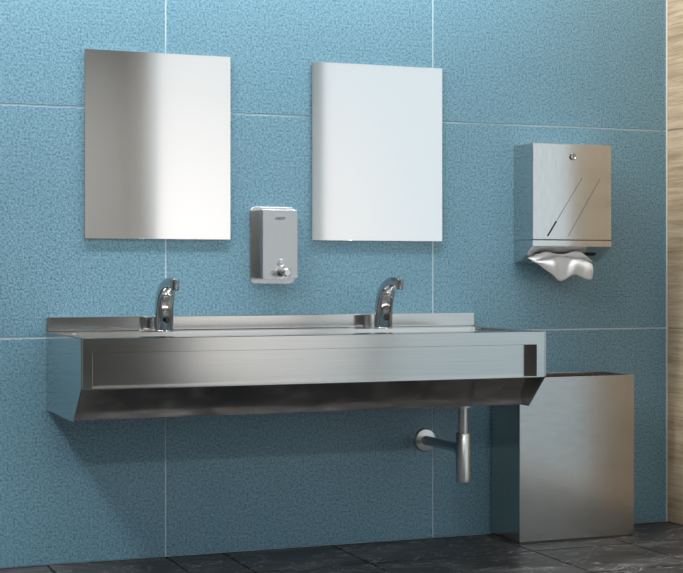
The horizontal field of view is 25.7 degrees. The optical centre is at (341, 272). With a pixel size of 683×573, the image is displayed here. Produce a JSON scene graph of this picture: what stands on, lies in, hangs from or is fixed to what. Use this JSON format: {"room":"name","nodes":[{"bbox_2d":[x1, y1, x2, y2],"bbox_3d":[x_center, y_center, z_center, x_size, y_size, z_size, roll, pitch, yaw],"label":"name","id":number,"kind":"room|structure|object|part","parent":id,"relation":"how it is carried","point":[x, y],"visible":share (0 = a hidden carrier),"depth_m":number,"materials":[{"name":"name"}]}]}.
{"room":"public restroom","nodes":[
{"label":"public restroom","id":0,"kind":"room"},
{"bbox_2d":[0,0,665,568],"bbox_3d":[-1.502,-0.995,5.855,6.666,4.300,0.120,0,0,-21],"label":"wall","id":1,"kind":"structure","parent":0,"point":[515,72],"depth_m":6.32,"materials":[{"name":"blue tile"}]},
{"bbox_2d":[84,49,230,239],"bbox_3d":[-0.742,-0.514,6.082,0.606,0.755,0.012,0,0,-21],"label":"mirror","id":2,"kind":"object","parent":1,"relation":"attached to","point":[157,126],"visible":1,"depth_m":6.07,"materials":[{"name":"silver metal"}]},
{"bbox_2d":[46,313,473,331],"bbox_3d":[-0.291,0.203,6.256,1.874,0.058,0.016,0,0,-21],"label":"backsplash","id":3,"kind":"structure","parent":1,"relation":"attached to","point":[198,322],"depth_m":6.22,"materials":[{"name":"metal"}]},
{"bbox_2d":[250,207,297,283],"bbox_3d":[-0.259,-0.116,6.179,0.195,0.319,0.183,0,0,-21],"label":"soap dispenser","id":4,"kind":"object","parent":1,"relation":"attached to","point":[273,230],"visible":1,"depth_m":6.18,"materials":[{"name":"metal"}]},
{"bbox_3d":[-0.250,-0.041,6.170,0.032,0.032,0.004,0,0,-21],"label":"sight glass","id":5,"kind":"part","parent":4,"relation":"part of","materials":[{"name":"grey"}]},
{"bbox_2d":[46,313,545,421],"bbox_3d":[-0.170,0.357,5.946,1.874,0.366,0.680,0,0,-21],"label":"sink","id":6,"kind":"object","parent":1,"relation":"attached to","point":[104,367],"visible":1,"depth_m":5.74,"materials":[{"name":"metal"}]},
{"bbox_3d":[-1.040,0.387,5.606,0.006,0.307,0.680,0,0,-21],"label":"panel","id":7,"kind":"part","parent":6,"relation":"part of","materials":[{"name":"metal"}]},
{"bbox_2d":[154,277,178,331],"bbox_3d":[-0.679,0.124,5.892,0.080,0.216,0.230,0,0,-21],"label":"faucet","id":8,"kind":"object","parent":6,"relation":"on","point":[165,295],"visible":1,"depth_m":5.92,"materials":[{"name":"silver metal"}]},
{"bbox_2d":[51,326,533,338],"bbox_3d":[-0.177,0.330,5.944,1.852,0.196,0.676,0,0,-21],"label":"basin","id":9,"kind":"object","parent":6,"relation":"in","point":[71,332],"depth_m":5.94,"materials":[{"name":"metal"}]},
{"bbox_3d":[-0.074,0.325,5.681,1.776,0.169,0.005,0,0,-21],"label":"panel","id":10,"kind":"part","parent":6,"relation":"part of","materials":[{"name":"metal"}]},
{"bbox_3d":[-0.054,0.322,5.630,1.848,0.177,0.006,0,0,-21],"label":"frame","id":11,"kind":"part","parent":6,"relation":"part of","materials":[{"name":"metal"}]},
{"bbox_2d":[374,277,403,327],"bbox_3d":[0.203,0.124,6.237,0.080,0.216,0.230,0,0,-21],"label":"faucet","id":12,"kind":"object","parent":6,"relation":"on","point":[385,295],"visible":1,"depth_m":6.26,"materials":[{"name":"silver metal"}]},
{"bbox_2d":[414,406,470,482],"bbox_3d":[0.437,0.700,6.330,0.104,0.319,0.408,0,0,-21],"label":"trap","id":13,"kind":"object","parent":6,"relation":"attached to","point":[425,439],"visible":0.92,"depth_m":6.15,"materials":[{"name":"grey metal"}]},
{"bbox_2d":[456,432,469,482],"bbox_3d":[0.500,0.758,6.169,0.060,0.202,0.060,0,0,-21],"label":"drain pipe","id":14,"kind":"object","parent":13,"relation":"on","point":[462,438],"depth_m":6.14,"materials":[{"name":"silver metal"}]},
{"bbox_3d":[0.687,0.387,6.281,0.006,0.307,0.680,0,0,-21],"label":"panel","id":15,"kind":"part","parent":6,"relation":"part of","materials":[{"name":"metal"}]},
{"bbox_2d":[312,61,441,241],"bbox_3d":[0.155,-0.514,6.432,0.606,0.755,0.012,0,0,-21],"label":"mirror","id":16,"kind":"object","parent":1,"relation":"attached to","point":[377,129],"visible":1,"depth_m":6.42,"materials":[{"name":"silver metal"}]},
{"bbox_2d":[513,143,610,261],"bbox_3d":[0.983,-0.308,6.663,0.396,0.516,0.184,0,0,-21],"label":"paper towel dispenser","id":17,"kind":"object","parent":1,"relation":"attached to","point":[562,192],"visible":0.99,"depth_m":6.59,"materials":[{"name":"metal"}]},
{"bbox_2d":[528,251,592,280],"bbox_3d":[0.967,-0.030,6.603,0.296,0.132,0.078,0,0,-21],"label":"paper towel","id":18,"kind":"object","parent":17,"relation":"hanging from","point":[561,266],"visible":1,"depth_m":6.59,"materials":[{"name":"white paper"}]},
{"bbox_2d":[0,521,682,572],"bbox_3d":[0.467,1.215,0.655,6.786,0.120,11.240,0,0,-21],"label":"floor","id":19,"kind":"structure","parent":0,"point":[654,547],"depth_m":6.03,"materials":[{"name":"tile"}]},
{"bbox_2d":[491,371,633,543],"bbox_3d":[0.973,0.801,6.604,0.566,0.708,0.263,0,0,-21],"label":"waste bin","id":20,"kind":"object","parent":19,"relation":"on","point":[562,463],"visible":0.84,"depth_m":6.49,"materials":[{"name":"metal"}]},
{"bbox_2d":[667,0,682,525],"bbox_3d":[3.566,-0.995,1.867,0.130,4.300,11.000,0,0,-21],"label":"wall","id":21,"kind":"structure","parent":0,"point":[674,7],"depth_m":6.90,"materials":[{"name":"brown wood"}]},
{"bbox_2d":[666,0,666,521],"bbox_3d":[1.510,-0.995,6.966,0.005,4.300,0.005,0,0,-21],"label":"trim","id":22,"kind":"structure","parent":21,"relation":"attached to","point":[666,0],"depth_m":6.96,"materials":[{"name":"white"}]}
]}

